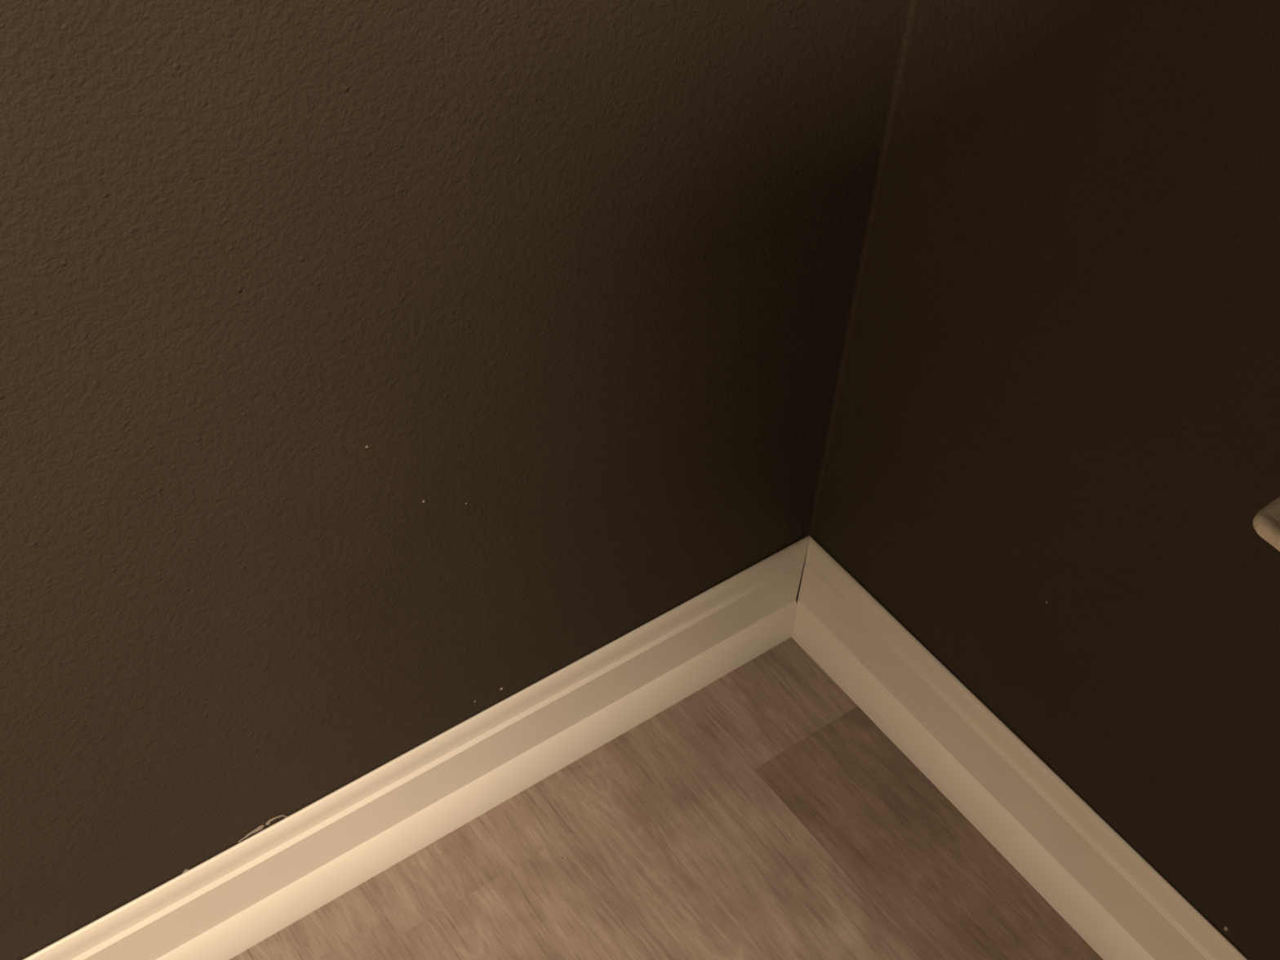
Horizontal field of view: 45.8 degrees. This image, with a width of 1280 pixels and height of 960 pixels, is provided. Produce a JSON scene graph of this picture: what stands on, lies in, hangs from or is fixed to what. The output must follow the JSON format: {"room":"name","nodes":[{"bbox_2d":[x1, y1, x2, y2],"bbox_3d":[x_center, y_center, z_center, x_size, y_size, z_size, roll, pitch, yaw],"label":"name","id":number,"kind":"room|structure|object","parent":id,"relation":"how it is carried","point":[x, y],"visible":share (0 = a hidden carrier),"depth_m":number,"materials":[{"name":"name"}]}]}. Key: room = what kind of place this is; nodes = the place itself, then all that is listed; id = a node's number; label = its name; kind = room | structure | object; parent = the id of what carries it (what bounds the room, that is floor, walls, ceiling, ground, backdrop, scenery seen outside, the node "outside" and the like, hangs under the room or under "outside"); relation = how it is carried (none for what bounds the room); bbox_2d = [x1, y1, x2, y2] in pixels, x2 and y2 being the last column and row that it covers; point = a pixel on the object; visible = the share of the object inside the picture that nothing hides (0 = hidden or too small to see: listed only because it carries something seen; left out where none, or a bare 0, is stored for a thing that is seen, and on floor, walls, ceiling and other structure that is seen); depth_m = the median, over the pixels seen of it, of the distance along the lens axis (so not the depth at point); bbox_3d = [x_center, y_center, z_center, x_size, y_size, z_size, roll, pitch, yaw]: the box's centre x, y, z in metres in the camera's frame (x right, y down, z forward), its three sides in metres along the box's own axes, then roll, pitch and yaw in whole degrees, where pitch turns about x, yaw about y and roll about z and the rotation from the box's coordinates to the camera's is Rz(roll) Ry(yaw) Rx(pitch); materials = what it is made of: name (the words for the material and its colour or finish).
{"room":"room corner","nodes":[
{"label":"room corner","id":0,"kind":"room"},
{"bbox_2d":[0,0,910,959],"bbox_3d":[-0.733,-0.271,0.300,2.500,2.440,0.102,-26,53,-26],"label":"wall","id":1,"kind":"structure","parent":0,"point":[371,371],"depth_m":1.06,"materials":[{"name":"paint"}]},
{"bbox_2d":[22,535,808,959],"bbox_3d":[-0.754,0.563,1.099,2.299,0.133,0.021,-26,53,-26],"label":"baseboard","id":2,"kind":"structure","parent":1,"relation":"attached to","point":[235,900],"depth_m":1.41,"materials":[{"name":"white paint"}]},
{"bbox_2d":[229,635,1102,959],"bbox_3d":[-0.006,1.422,0.486,2.500,0.101,2.800,-26,53,-26],"label":"floor","id":3,"kind":"structure","parent":0,"point":[762,814],"depth_m":1.44,"materials":[{"name":"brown wood"}]},
{"bbox_2d":[796,0,1279,959],"bbox_3d":[0.672,0.288,-0.141,1.048,2.440,2.700,-26,53,-26],"label":"wall","id":4,"kind":"structure","parent":0,"point":[1051,455],"depth_m":1.16,"materials":[{"name":"paint"}]},
{"bbox_2d":[791,535,1247,959],"bbox_3d":[0.922,0.892,0.896,0.021,0.133,2.599,-26,53,-26],"label":"baseboard","id":5,"kind":"structure","parent":4,"relation":"attached to","point":[1112,897],"depth_m":1.44,"materials":[{"name":"white paint"}]},
{"bbox_2d":[1253,497,1279,551],"bbox_3d":[0.515,0.111,0.840,0.114,0.014,0.360,-26,53,-26],"label":"folded towel","id":6,"kind":"object","parent":4,"relation":"attached to","point":[1266,522],"visible":1,"depth_m":0.91,"materials":[{"name":"beige fabric"}]}
]}

